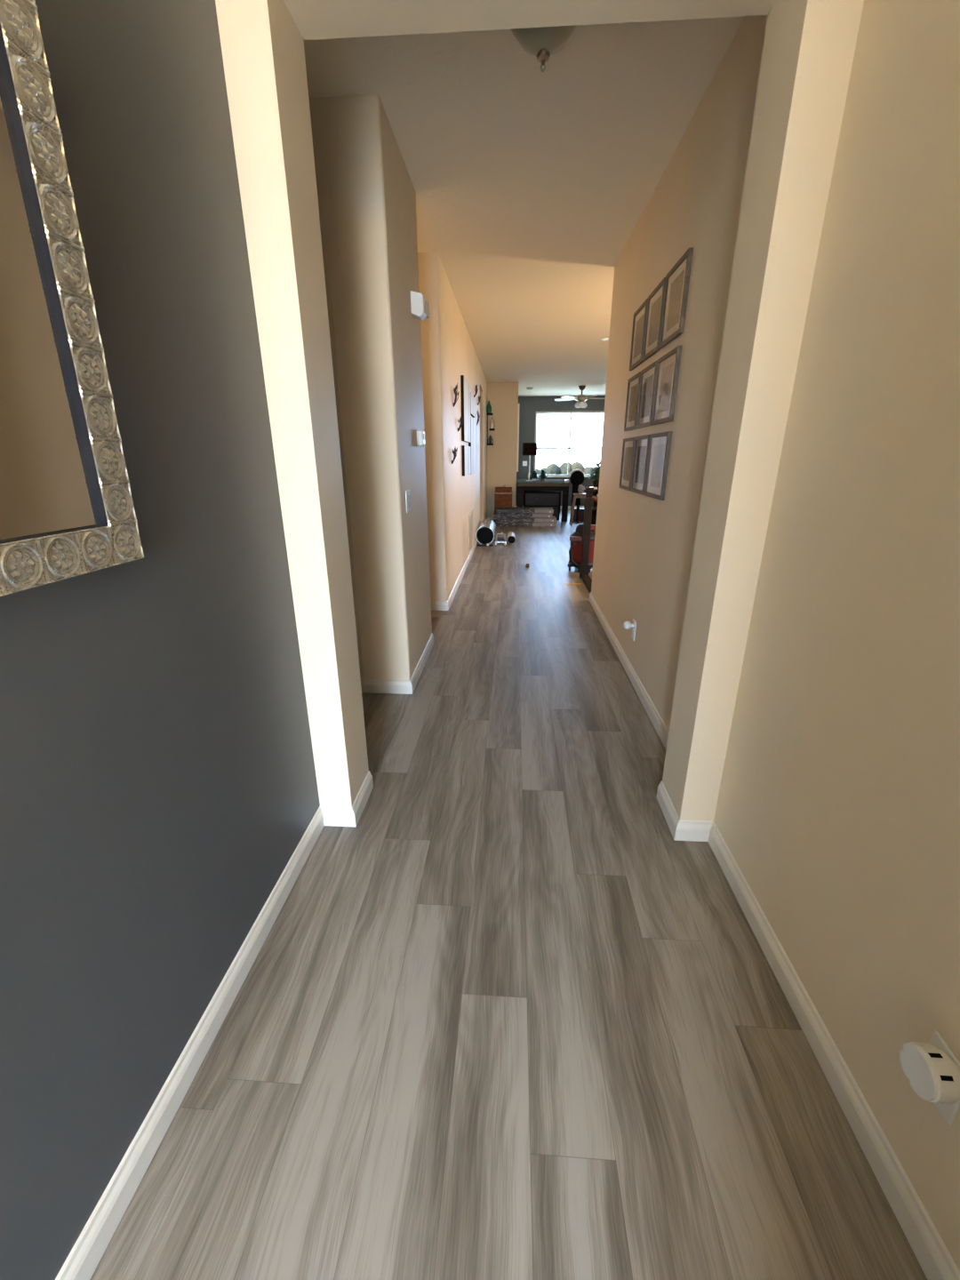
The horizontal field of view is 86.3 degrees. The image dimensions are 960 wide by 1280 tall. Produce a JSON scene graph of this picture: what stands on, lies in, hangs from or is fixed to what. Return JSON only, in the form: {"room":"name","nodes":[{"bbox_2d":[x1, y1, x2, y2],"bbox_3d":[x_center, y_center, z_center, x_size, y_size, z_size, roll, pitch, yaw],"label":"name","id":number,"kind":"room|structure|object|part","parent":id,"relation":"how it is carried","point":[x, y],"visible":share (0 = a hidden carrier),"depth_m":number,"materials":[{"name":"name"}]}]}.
{"room":"home hallway","nodes":[
{"label":"home hallway","id":0,"kind":"room"},
{"bbox_2d":[0,0,319,1279],"bbox_3d":[-0.795,0.048,-0.263,0.128,2.745,3.772,1,20,4],"label":"wall","id":1,"kind":"structure","parent":0,"point":[158,784],"depth_m":0.99,"materials":[{"name":"paint"}]},
{"bbox_2d":[0,0,143,597],"bbox_3d":[-0.646,-0.476,0.437,0.058,0.955,0.750,1,20,4],"label":"wall mirror","id":2,"kind":"object","parent":1,"relation":"attached to","point":[67,508],"visible":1,"depth_m":0.74,"materials":[{"name":"silver metal"}]},
{"bbox_3d":[-0.648,-0.476,0.437,0.030,0.823,0.618,1,20,4],"label":"glass","id":3,"kind":"part","parent":2,"relation":"part of","materials":[{"name":"mirror"}]},
{"bbox_2d":[55,770,373,1279],"bbox_3d":[-0.651,1.262,0.289,0.136,0.086,4.010,1,20,4],"label":"baseboard","id":4,"kind":"structure","parent":1,"relation":"attached to","point":[81,1263],"depth_m":1.13,"materials":[{"name":"white wood"}]},
{"bbox_2d":[308,94,431,679],"bbox_3d":[-1.241,-1.134,3.046,1.707,2.745,0.858,1,20,4],"label":"wall","id":5,"kind":"structure","parent":0,"point":[366,195],"depth_m":2.56,"materials":[{"name":"beige paint"}]},
{"bbox_2d":[324,278,365,693],"bbox_3d":[-1.126,-0.681,2.737,0.872,2.100,0.013,1,20,4],"label":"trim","id":6,"kind":"structure","parent":5,"relation":"attached to","point":[327,280],"depth_m":2.63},
{"bbox_2d":[363,633,434,694],"bbox_3d":[-0.517,0.133,3.443,0.290,0.086,0.872,1,20,4],"label":"baseboard","id":7,"kind":"structure","parent":5,"relation":"attached to","point":[371,685],"depth_m":3.04,"materials":[{"name":"white wood"}]},
{"bbox_2d":[405,489,411,512],"bbox_3d":[-0.399,-0.776,2.864,0.010,0.118,0.117,1,20,4],"label":"light switch","id":8,"kind":"object","parent":5,"relation":"attached to","point":[408,492],"visible":1,"depth_m":2.85,"materials":[{"name":"white plastic"}]},
{"bbox_2d":[410,290,429,320],"bbox_3d":[-0.340,-1.887,2.905,0.081,0.126,0.135,1,20,4],"label":"door chime","id":9,"kind":"object","parent":5,"relation":"attached to","point":[420,309],"visible":1,"depth_m":2.85,"materials":[{"name":"white plastic"}]},
{"bbox_2d":[416,429,424,446],"bbox_3d":[-0.359,-1.233,3.127,0.040,0.094,0.090,1,20,4],"label":"thermostat","id":10,"kind":"object","parent":5,"relation":"attached to","point":[420,434],"visible":1,"depth_m":3.09,"materials":[{"name":"white plastic"}]},
{"bbox_2d":[417,252,448,601],"bbox_3d":[-1.153,-1.597,4.339,1.707,2.745,0.120,1,20,4],"label":"wall","id":11,"kind":"structure","parent":0,"point":[429,271],"depth_m":4.17,"materials":[{"name":"beige paint"}]},
{"bbox_2d":[440,258,487,596],"bbox_3d":[-0.137,-2.763,7.588,0.120,2.745,6.900,1,20,4],"label":"wall","id":12,"kind":"structure","parent":0,"point":[465,494],"depth_m":5.38,"materials":[{"name":"beige paint"}]},
{"bbox_2d":[430,539,478,610],"bbox_3d":[-0.994,-1.125,6.964,1.720,0.086,4.784,1,20,4],"label":"baseboard","id":13,"kind":"structure","parent":12,"relation":"attached to","point":[435,605],"depth_m":5.08,"materials":[{"name":"white wood"}]},
{"bbox_2d":[451,448,457,463],"bbox_3d":[-0.240,-1.731,4.798,0.054,0.157,0.173,1,20,4],"label":"wall ornament","id":14,"kind":"object","parent":12,"relation":"attached to","point":[454,453],"visible":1,"depth_m":4.80,"materials":[{"name":"metal"}]},
{"bbox_2d":[453,383,459,407],"bbox_3d":[-0.227,-2.304,4.827,0.054,0.198,0.221,1,20,4],"label":"wall ornament","id":15,"kind":"object","parent":12,"relation":"attached to","point":[455,390],"visible":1,"depth_m":4.79,"materials":[{"name":"metal"}]},
{"bbox_2d":[457,416,463,431],"bbox_3d":[-0.201,-2.223,5.266,0.055,0.148,0.180,1,20,4],"label":"wall ornament","id":16,"kind":"object","parent":12,"relation":"attached to","point":[460,420],"visible":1,"depth_m":5.24,"materials":[{"name":"metal"}]},
{"bbox_2d":[460,375,470,442],"bbox_3d":[-0.162,-2.648,5.944,0.034,0.650,0.830,1,20,4],"label":"print","id":17,"kind":"object","parent":12,"relation":"attached to","point":[465,387],"visible":1,"depth_m":5.71,"materials":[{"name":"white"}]},
{"bbox_2d":[461,445,471,476],"bbox_3d":[-0.161,-2.145,6.124,0.034,0.326,0.830,1,20,4],"label":"print","id":18,"kind":"object","parent":12,"relation":"attached to","point":[466,451],"visible":1,"depth_m":5.90,"materials":[{"name":"white paper"}]},
{"bbox_2d":[468,510,473,554],"bbox_3d":[-0.125,-1.506,7.095,0.010,0.510,0.730,1,20,4],"label":"air vent","id":19,"kind":"object","parent":12,"relation":"in","point":[470,524],"visible":1,"depth_m":7.05,"materials":[{"name":"beige metal"}]},
{"bbox_2d":[468,416,477,474],"bbox_3d":[-0.097,-2.641,7.012,0.034,0.677,1.060,1,20,4],"label":"print","id":20,"kind":"object","parent":12,"relation":"attached to","point":[473,424],"visible":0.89,"depth_m":6.91,"materials":[{"name":"white paper"}]},
{"bbox_2d":[470,392,475,417],"bbox_3d":[-0.107,-3.074,6.719,0.034,0.235,0.800,1,20,4],"label":"print","id":21,"kind":"object","parent":12,"relation":"attached to","point":[472,398],"visible":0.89,"depth_m":6.64,"materials":[{"name":"white paper"}]},
{"bbox_2d":[473,384,477,397],"bbox_3d":[-0.060,-3.505,7.212,0.051,0.170,0.178,1,20,4],"label":"wall ornament","id":22,"kind":"object","parent":12,"relation":"attached to","point":[476,388],"visible":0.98,"depth_m":7.17,"materials":[{"name":"metal"}]},
{"bbox_2d":[476,411,479,425],"bbox_3d":[-0.035,-3.324,7.664,0.052,0.244,0.289,1,20,4],"label":"wall ornament","id":23,"kind":"object","parent":12,"relation":"attached to","point":[478,415],"visible":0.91,"depth_m":7.64,"materials":[{"name":"metal"}]},
{"bbox_2d":[487,382,518,516],"bbox_3d":[0.485,-4.364,12.055,0.753,2.745,2.650,1,20,4],"label":"wall","id":24,"kind":"structure","parent":0,"point":[502,396],"depth_m":10.71,"materials":[{"name":"paint"}]},
{"bbox_2d":[486,516,494,520],"bbox_3d":[0.517,-2.909,11.935,0.646,0.086,3.850,1,20,4],"label":"baseboard","id":25,"kind":"structure","parent":24,"relation":"attached to","point":[492,518],"depth_m":11.25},
{"bbox_2d":[486,413,495,445],"bbox_3d":[0.222,-4.356,10.596,0.160,0.615,0.130,1,20,4],"label":"wall shelf","id":26,"kind":"object","parent":24,"relation":"attached to","point":[491,429],"visible":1,"depth_m":10.63,"materials":[{"name":"brown wood"}]},
{"bbox_3d":[0.153,-4.377,10.656,0.015,0.545,0.012,1,20,4],"label":"rail","id":27,"kind":"part","parent":26,"relation":"part of","materials":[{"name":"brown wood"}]},
{"bbox_2d":[486,400,491,413],"bbox_3d":[0.185,-4.753,10.451,0.104,0.230,0.102,1,20,4],"label":"glass bottle","id":28,"kind":"object","parent":26,"relation":"on","point":[489,406],"visible":1,"depth_m":10.43,"materials":[{"name":"green glass"}]},
{"bbox_2d":[487,434,493,443],"bbox_3d":[0.217,-4.178,10.655,0.097,0.170,0.080,17,26,40],"label":"figurine","id":29,"kind":"object","parent":26,"relation":"on","point":[490,439],"visible":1,"depth_m":10.64,"materials":[{"name":"ceramic"}]},
{"bbox_2d":[489,416,494,428],"bbox_3d":[0.251,-4.471,10.548,0.087,0.224,0.087,1,20,4],"label":"candle lantern","id":30,"kind":"object","parent":26,"relation":"on","point":[491,424],"visible":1,"depth_m":10.54,"materials":[{"name":"black metal"}]},
{"bbox_2d":[516,403,519,471],"bbox_3d":[0.845,-4.486,11.449,0.035,1.340,1.360,1,20,4],"label":"trim","id":31,"kind":"structure","parent":24,"relation":"attached to","point":[518,404],"depth_m":10.80,"materials":[{"name":"white wood"}]},
{"bbox_2d":[90,509,927,1279],"bbox_3d":[1.386,-0.691,6.034,6.600,0.120,16.620,1,20,4],"label":"floor","id":32,"kind":"structure","parent":0,"point":[500,1022],"depth_m":1.24,"materials":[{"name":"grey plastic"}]},
{"bbox_2d":[477,543,493,546],"bbox_3d":[0.076,-1.495,8.042,0.250,0.050,0.072,1,20,4],"label":"bar","id":33,"kind":"object","parent":32,"relation":"on","point":[487,544],"visible":1,"depth_m":8.05,"materials":[{"name":"black metal"}]},
{"bbox_2d":[475,518,495,543],"bbox_3d":[0.108,-1.816,8.546,0.290,0.301,1.006,1,20,4],"label":"roll","id":34,"kind":"object","parent":32,"relation":"on","point":[485,532],"visible":1,"depth_m":8.09,"materials":[{"name":"silver metal"}]},
{"bbox_2d":[494,531,507,544],"bbox_3d":[0.346,-1.684,8.374,0.194,0.179,0.587,1,20,4],"label":"cutter","id":35,"kind":"object","parent":32,"relation":"on","point":[504,538],"visible":1,"depth_m":8.28,"materials":[{"name":"silver metal"}]},
{"bbox_3d":[0.349,-1.641,8.409,0.185,0.035,0.550,1,20,4],"label":"frame","id":36,"kind":"part","parent":35,"relation":"part of","materials":[{"name":"silver metal"}]},
{"bbox_2d":[494,491,512,519],"bbox_3d":[0.498,-2.825,10.907,0.390,0.620,0.400,1,20,4],"label":"base cabinet","id":37,"kind":"object","parent":32,"relation":"on","point":[501,500],"visible":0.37,"depth_m":10.67,"materials":[{"name":"brown wood"}]},
{"bbox_3d":[0.486,-2.766,10.729,0.340,0.530,0.015,1,20,4],"label":"door","id":38,"kind":"part","parent":37,"relation":"part of","materials":[{"name":"brown wood"}]},
{"bbox_2d":[495,487,511,492],"bbox_3d":[0.495,-3.157,10.767,0.350,0.100,0.300,1,20,4],"label":"wooden box","id":39,"kind":"object","parent":37,"relation":"on","point":[497,489],"visible":1,"depth_m":10.63,"materials":[{"name":"brown wood"}]},
{"bbox_2d":[507,531,515,543],"bbox_3d":[0.515,-1.686,8.432,0.137,0.137,0.457,1,20,4],"label":"roll","id":40,"kind":"object","parent":32,"relation":"on","point":[511,537],"visible":1,"depth_m":8.23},
{"bbox_2d":[492,520,554,526],"bbox_3d":[0.880,-2.393,10.498,1.260,0.080,0.451,1,20,4],"label":"carton","id":41,"kind":"object","parent":32,"relation":"on","point":[498,524],"visible":0.67,"depth_m":10.29,"materials":[{"name":"grey cardboard"}]},
{"bbox_2d":[495,515,556,522],"bbox_3d":[0.931,-2.476,10.477,1.220,0.080,0.451,1,20,4],"label":"carton","id":42,"kind":"object","parent":41,"relation":"on","point":[553,519],"visible":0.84,"depth_m":10.27,"materials":[{"name":"grey cardboard"}]},
{"bbox_2d":[493,511,552,518],"bbox_3d":[0.871,-2.561,10.464,1.180,0.080,0.451,1,20,4],"label":"carton","id":43,"kind":"object","parent":42,"relation":"on","point":[495,515],"visible":0.8,"depth_m":10.25,"materials":[{"name":"grey cardboard"}]},
{"bbox_2d":[496,507,553,513],"bbox_3d":[0.912,-2.644,10.444,1.140,0.080,0.451,1,20,4],"label":"carton","id":44,"kind":"object","parent":43,"relation":"on","point":[500,510],"visible":1,"depth_m":10.25,"materials":[{"name":"grey cardboard"}]},
{"bbox_2d":[523,490,560,519],"bbox_3d":[1.385,-3.085,11.655,0.780,0.600,1.046,1,20,4],"label":"storage chest","id":45,"kind":"object","parent":32,"relation":"on","point":[532,499],"visible":0.52,"depth_m":11.16,"materials":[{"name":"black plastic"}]},
{"bbox_3d":[1.355,-2.795,11.246,0.720,0.250,0.015,1,20,4],"label":"drawer","id":46,"kind":"part","parent":45,"relation":"part of","materials":[{"name":"plastic"}]},
{"bbox_3d":[1.354,-3.058,11.151,0.720,0.250,0.015,1,20,4],"label":"drawer","id":47,"kind":"part","parent":45,"relation":"part of","materials":[{"name":"black plastic"}]},
{"bbox_2d":[516,479,570,521],"bbox_3d":[1.399,-3.254,11.831,1.120,0.800,2.000,1,20,4],"label":"table","id":48,"kind":"object","parent":32,"relation":"on","point":[548,484],"visible":0.76,"depth_m":10.87,"materials":[{"name":"brown wood"}]},
{"bbox_3d":[0.862,-2.926,11.017,0.120,0.735,0.120,1,20,4],"label":"leg","id":49,"kind":"part","parent":48,"relation":"part of","materials":[{"name":"brown wood"}]},
{"bbox_2d":[522,442,536,480],"bbox_3d":[1.111,-3.983,11.483,0.324,0.810,0.324,1,20,4],"label":"table lamp","id":50,"kind":"object","parent":48,"relation":"on","point":[529,449],"visible":0.98,"depth_m":11.28,"materials":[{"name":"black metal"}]},
{"bbox_3d":[1.110,-4.242,11.390,0.324,0.260,0.324,1,20,4],"label":"lamp shade","id":51,"kind":"part","parent":50,"relation":"part of","materials":[{"name":"black fabric"}]},
{"bbox_2d":[530,470,537,480],"bbox_3d":[1.256,-3.806,11.853,0.222,0.226,0.238,1,20,4],"label":"potted plant","id":52,"kind":"object","parent":48,"relation":"on","point":[533,475],"visible":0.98,"depth_m":11.82,"materials":[{"name":"green plant"}]},
{"bbox_2d":[538,469,546,480],"bbox_3d":[1.464,-3.824,11.843,0.234,0.265,0.219,-12,23,-31],"label":"potted plant","id":53,"kind":"object","parent":48,"relation":"on","point":[542,476],"visible":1,"depth_m":11.81,"materials":[{"name":"green plant"}]},
{"bbox_3d":[1.820,-2.908,10.958,0.120,0.735,0.120,1,20,4],"label":"leg","id":54,"kind":"part","parent":48,"relation":"part of","materials":[{"name":"brown wood"}]},
{"bbox_2d":[565,583,582,585],"bbox_3d":[1.033,-0.608,5.619,0.180,0.006,0.100,1,20,4],"label":"wood strip","id":55,"kind":"object","parent":32,"relation":"on","point":[565,583],"visible":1,"depth_m":5.65,"materials":[{"name":"brown wood"}]},
{"bbox_2d":[568,468,583,523],"bbox_3d":[1.992,-3.016,10.737,0.334,1.085,0.300,1,20,4],"label":"stool","id":56,"kind":"object","parent":32,"relation":"on","point":[577,477],"visible":0.88,"depth_m":10.57,"materials":[{"name":"black wood"}]},
{"bbox_3d":[2.062,-2.642,10.739,0.032,0.380,0.032,1,20,4],"label":"leg","id":57,"kind":"part","parent":56,"relation":"part of","materials":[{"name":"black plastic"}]},
{"bbox_2d":[568,493,585,525],"bbox_3d":[2.025,-2.667,10.455,0.344,0.622,0.324,1,20,4],"label":"wooden stool","id":58,"kind":"object","parent":32,"relation":"on","point":[575,495],"visible":0.7,"depth_m":10.32,"materials":[{"name":"brown wood"}]},
{"bbox_3d":[1.904,-2.698,10.583,0.105,0.594,0.031,16,25,38],"label":"leg","id":59,"kind":"part","parent":58,"relation":"part of","materials":[{"name":"brown wood"}]},
{"bbox_3d":[1.890,-2.614,10.350,0.106,0.594,0.032,-15,25,-36],"label":"leg","id":60,"kind":"part","parent":58,"relation":"part of","materials":[{"name":"brown wood"}]},
{"bbox_2d":[577,484,584,493],"bbox_3d":[2.042,-3.035,10.290,0.150,0.177,0.136,1,20,4],"label":"cloth bag","id":61,"kind":"object","parent":58,"relation":"on","point":[580,489],"visible":0.97,"depth_m":10.24,"materials":[{"name":"beige fabric"}]},
{"bbox_2d":[573,507,583,520],"bbox_3d":[2.177,-2.742,11.195,0.370,0.260,0.240,1,20,4],"label":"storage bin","id":62,"kind":"object","parent":32,"relation":"on","point":[581,509],"visible":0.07,"depth_m":11.09,"materials":[{"name":"black plastic"}]},
{"bbox_2d":[567,523,595,572],"bbox_3d":[1.261,-1.127,6.244,0.391,0.560,0.426,1,20,4],"label":"shop vacuum","id":63,"kind":"object","parent":32,"relation":"on","point":[575,550],"visible":0.61,"depth_m":6.14,"materials":[{"name":"red plastic"}]},
{"bbox_2d":[569,536,581,541],"bbox_3d":[1.137,-1.204,6.075,0.137,0.040,0.093,4,20,11],"label":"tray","id":64,"kind":"object","parent":63,"relation":"on","point":[572,538],"depth_m":6.04,"materials":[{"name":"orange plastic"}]},
{"bbox_3d":[1.267,-1.316,6.201,0.352,0.175,0.352,1,20,4],"label":"motor lid","id":65,"kind":"part","parent":63,"relation":"part of","materials":[{"name":"black plastic"}]},
{"bbox_3d":[1.317,-1.342,6.103,0.170,0.060,0.040,1,20,4],"label":"carry handle","id":66,"kind":"part","parent":63,"relation":"part of","materials":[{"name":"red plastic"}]},
{"bbox_2d":[579,487,598,593],"bbox_3d":[1.617,-1.043,5.346,0.996,1.005,0.954,1,20,4],"label":"balustrade","id":67,"kind":"object","parent":32,"relation":"on","point":[589,499],"visible":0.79,"depth_m":5.71,"materials":[{"name":"brown wood"}]},
{"bbox_3d":[1.201,-1.172,5.778,0.094,0.960,0.094,1,20,4],"label":"newel post","id":68,"kind":"part","parent":67,"relation":"part of","materials":[{"name":"brown wood"}]},
{"bbox_2d":[591,488,598,524],"bbox_3d":[2.518,-2.432,9.575,1.040,0.765,0.450,1,20,4],"label":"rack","id":69,"kind":"object","parent":32,"relation":"on","point":[595,507],"visible":0.02,"depth_m":9.80,"materials":[{"name":"black metal"}]},
{"bbox_2d":[586,460,600,488],"bbox_3d":[2.196,-3.043,9.421,0.437,0.492,0.450,1,20,4],"label":"leafy plant","id":70,"kind":"object","parent":69,"relation":"on","point":[596,483],"visible":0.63,"depth_m":9.39,"materials":[{"name":"green plant"}]},
{"bbox_3d":[2.170,-2.884,9.484,0.170,0.150,0.170,1,20,4],"label":"pot","id":71,"kind":"part","parent":70,"relation":"part of","materials":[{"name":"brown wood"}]},
{"bbox_2d":[304,16,744,396],"bbox_3d":[1.377,-3.388,5.069,6.600,0.120,16.620,1,20,4],"label":"ceiling","id":72,"kind":"structure","parent":0,"point":[531,185],"depth_m":2.56,"materials":[{"name":"beige paint"}]},
{"bbox_2d":[510,24,577,71],"bbox_3d":[0.204,-1.960,1.626,0.310,0.241,0.310,1,20,4],"label":"ceiling light","id":73,"kind":"object","parent":72,"relation":"attached to","point":[540,43],"visible":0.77,"depth_m":1.62,"materials":[{"name":"beige glass"}]},
{"bbox_2d":[554,384,605,407],"bbox_3d":[2.212,-5.230,11.027,1.183,0.432,1.188,1,20,4],"label":"ceiling fan","id":74,"kind":"object","parent":72,"relation":"hanging from","point":[581,398],"visible":0.99,"depth_m":10.94,"materials":[{"name":"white metal"}]},
{"bbox_3d":[1.836,-5.267,11.220,0.435,0.040,0.142,12,23,30],"label":"blade","id":75,"kind":"part","parent":74,"relation":"part of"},
{"bbox_3d":[1.873,-5.106,10.770,0.435,0.040,0.142,-16,25,-37],"label":"blade","id":76,"kind":"part","parent":74,"relation":"part of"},
{"bbox_3d":[2.179,-5.050,10.991,0.144,0.117,0.144,1,20,4],"label":"lamp shade","id":77,"kind":"part","parent":74,"relation":"part of","materials":[{"name":"white glass"}]},
{"bbox_2d":[600,336,609,340],"bbox_3d":[1.634,-3.855,6.563,0.170,0.010,0.170,1,20,4],"label":"recessed light","id":78,"kind":"object","parent":72,"relation":"in","point":[606,338],"visible":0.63,"depth_m":6.54,"materials":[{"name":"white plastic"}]},
{"bbox_2d":[215,0,863,821],"bbox_3d":[-0.600,-0.625,1.617,3.180,2.745,0.238,1,20,4],"label":"wall","id":79,"kind":"structure","parent":0,"point":[809,46],"depth_m":1.39,"materials":[{"name":"beige paint"}]},
{"bbox_2d":[515,395,605,505],"bbox_3d":[1.909,-4.810,13.288,6.600,2.745,0.150,1,20,4],"label":"wall","id":80,"kind":"structure","parent":0,"point":[528,405],"depth_m":12.93,"materials":[{"name":"grey paint"}]},
{"bbox_2d":[515,505,583,509],"bbox_3d":[3.015,-3.510,13.591,4.140,0.086,0.014,1,20,4],"label":"baseboard","id":81,"kind":"structure","parent":80,"relation":"attached to","point":[569,507],"depth_m":13.62,"materials":[{"name":"white wood"}]},
{"bbox_2d":[534,410,604,477],"bbox_3d":[2.454,-5.002,13.134,2.160,1.579,0.140,1,20,4],"label":"window","id":82,"kind":"structure","parent":80,"relation":"in","point":[600,412],"depth_m":13.16,"materials":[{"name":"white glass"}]},
{"bbox_3d":[2.454,-4.258,13.369,2.160,0.020,0.080,1,20,4],"label":"sill","id":83,"kind":"part","parent":82,"relation":"part of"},
{"bbox_2d":[591,0,959,1271],"bbox_3d":[0.895,-0.482,1.203,0.139,2.745,7.100,1,20,4],"label":"wall","id":84,"kind":"structure","parent":0,"point":[838,804],"depth_m":1.12,"materials":[{"name":"beige paint"}]},
{"bbox_2d":[618,437,634,490],"bbox_3d":[0.985,-1.176,3.422,0.018,0.324,0.343,1,20,4],"label":"picture frame","id":85,"kind":"object","parent":84,"relation":"attached to","point":[628,444],"visible":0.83,"depth_m":3.43,"materials":[{"name":"grey wood"}]},
{"bbox_2d":[623,447,631,480],"bbox_3d":[0.985,-1.176,3.422,0.001,0.210,0.200,1,20,4],"label":"print","id":86,"kind":"object","parent":85,"relation":"attached to","point":[628,450],"depth_m":3.43},
{"bbox_2d":[624,371,640,431],"bbox_3d":[0.983,-1.523,3.298,0.018,0.319,0.343,1,20,4],"label":"picture frame","id":87,"kind":"object","parent":84,"relation":"attached to","point":[634,382],"visible":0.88,"depth_m":3.31,"materials":[{"name":"grey wood"}]},
{"bbox_2d":[628,383,638,422],"bbox_3d":[0.984,-1.523,3.298,0.001,0.210,0.200,1,20,4],"label":"print","id":88,"kind":"object","parent":87,"relation":"attached to","point":[634,387],"depth_m":3.30},
{"bbox_2d":[631,618,636,640],"bbox_3d":[0.954,-0.062,3.183,0.008,0.120,0.075,1,20,4],"label":"wall outlet","id":89,"kind":"object","parent":84,"relation":"attached to","point":[633,634],"visible":0.98,"depth_m":3.17,"materials":[{"name":"white plastic"}]},
{"bbox_2d":[623,621,634,629],"bbox_3d":[0.916,-0.091,3.162,0.066,0.052,0.060,1,20,4],"label":"plug","id":90,"kind":"object","parent":89,"relation":"attached to","point":[627,625],"visible":1,"depth_m":3.15,"materials":[{"name":"white plastic"}]},
{"bbox_2d":[629,298,647,370],"bbox_3d":[0.982,-1.875,3.172,0.018,0.325,0.343,1,20,4],"label":"picture frame","id":91,"kind":"object","parent":84,"relation":"attached to","point":[639,319],"visible":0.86,"depth_m":3.18,"materials":[{"name":"grey wood"}]},
{"bbox_2d":[633,313,644,359],"bbox_3d":[0.983,-1.875,3.172,0.001,0.210,0.210,1,20,4],"label":"print","id":92,"kind":"object","parent":91,"relation":"attached to","point":[639,324],"depth_m":3.17},
{"bbox_2d":[630,434,649,495],"bbox_3d":[0.961,-1.050,3.070,0.018,0.324,0.347,1,20,4],"label":"picture frame","id":93,"kind":"object","parent":84,"relation":"attached to","point":[641,448],"visible":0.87,"depth_m":3.07,"materials":[{"name":"grey wood"}]},
{"bbox_2d":[634,446,646,483],"bbox_3d":[0.961,-1.050,3.070,0.001,0.210,0.200,1,20,4],"label":"print","id":94,"kind":"object","parent":93,"relation":"attached to","point":[641,455],"depth_m":3.07},
{"bbox_2d":[635,360,657,428],"bbox_3d":[0.959,-1.397,2.945,0.018,0.319,0.347,1,20,4],"label":"picture frame","id":95,"kind":"object","parent":84,"relation":"attached to","point":[648,374],"visible":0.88,"depth_m":2.95,"materials":[{"name":"grey wood"}]},
{"bbox_2d":[640,374,653,417],"bbox_3d":[0.960,-1.397,2.945,0.001,0.210,0.200,1,20,4],"label":"print","id":96,"kind":"object","parent":95,"relation":"attached to","point":[648,381],"depth_m":2.94},
{"bbox_2d":[641,277,665,360],"bbox_3d":[0.958,-1.749,2.819,0.018,0.325,0.347,1,20,4],"label":"picture frame","id":97,"kind":"object","parent":84,"relation":"attached to","point":[655,301],"visible":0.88,"depth_m":2.82,"materials":[{"name":"grey wood"}]},
{"bbox_2d":[647,295,661,347],"bbox_3d":[0.959,-1.749,2.819,0.001,0.210,0.210,1,20,4],"label":"print","id":98,"kind":"object","parent":97,"relation":"attached to","point":[655,305],"depth_m":2.82},
{"bbox_2d":[644,431,671,500],"bbox_3d":[0.936,-0.920,2.709,0.018,0.324,0.360,1,20,4],"label":"picture frame","id":99,"kind":"object","parent":84,"relation":"attached to","point":[660,444],"visible":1,"depth_m":2.69,"materials":[{"name":"grey wood"}]},
{"bbox_2d":[650,444,664,487],"bbox_3d":[0.937,-0.920,2.709,0.001,0.210,0.200,1,20,4],"label":"print","id":100,"kind":"object","parent":99,"relation":"attached to","point":[659,450],"depth_m":2.70},
{"bbox_2d":[651,345,681,424],"bbox_3d":[0.935,-1.268,2.585,0.018,0.319,0.360,1,20,4],"label":"picture frame","id":101,"kind":"object","parent":84,"relation":"attached to","point":[668,364],"visible":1,"depth_m":2.56,"materials":[{"name":"grey wood"}]},
{"bbox_2d":[657,361,673,413],"bbox_3d":[0.936,-1.268,2.585,0.001,0.210,0.200,1,20,4],"label":"print","id":102,"kind":"object","parent":101,"relation":"attached to","point":[667,375],"depth_m":2.58},
{"bbox_2d":[658,247,693,348],"bbox_3d":[0.934,-1.620,2.459,0.018,0.325,0.360,1,20,4],"label":"picture frame","id":103,"kind":"object","parent":84,"relation":"attached to","point":[677,280],"visible":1,"depth_m":2.43,"materials":[{"name":"grey wood"}]},
{"bbox_2d":[665,269,684,332],"bbox_3d":[0.934,-1.620,2.459,0.001,0.210,0.210,1,20,4],"label":"print","id":104,"kind":"object","parent":103,"relation":"attached to","point":[676,283],"depth_m":2.45},
{"bbox_2d":[588,592,959,1279],"bbox_3d":[0.588,0.762,1.677,0.763,0.086,7.114,1,20,4],"label":"baseboard","id":105,"kind":"structure","parent":84,"relation":"attached to","point":[931,1252],"depth_m":1.17,"materials":[{"name":"white wood"}]},
{"bbox_2d":[928,1030,959,1125],"bbox_3d":[0.778,0.736,0.862,0.008,0.117,0.075,1,20,4],"label":"wall outlet","id":106,"kind":"object","parent":84,"relation":"attached to","point":[948,1111],"visible":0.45,"depth_m":0.85,"materials":[{"name":"white plastic"}]},
{"bbox_2d":[899,1041,959,1103],"bbox_3d":[0.747,0.710,0.842,0.056,0.077,0.076,1,20,4],"label":"plug","id":107,"kind":"object","parent":106,"relation":"attached to","point":[933,1075],"visible":1,"depth_m":0.82,"materials":[{"name":"white plastic"}]},
{"label":"outside","id":108,"kind":"structure","parent":0,"visible":0},
{"bbox_3d":[6.841,-8.247,27.277,70.000,0.040,62.320,1,20,4],"label":"garden","id":109,"kind":"object","parent":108,"visible":0},
{"bbox_2d":[535,461,599,474],"bbox_3d":[7.868,-6.453,20.573,19.851,1.368,1.719,1,20,4],"label":"hedge","id":110,"kind":"object","parent":109,"relation":"on","point":[553,468],"visible":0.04,"depth_m":20.25,"materials":[{"name":"green plant"}]}
]}

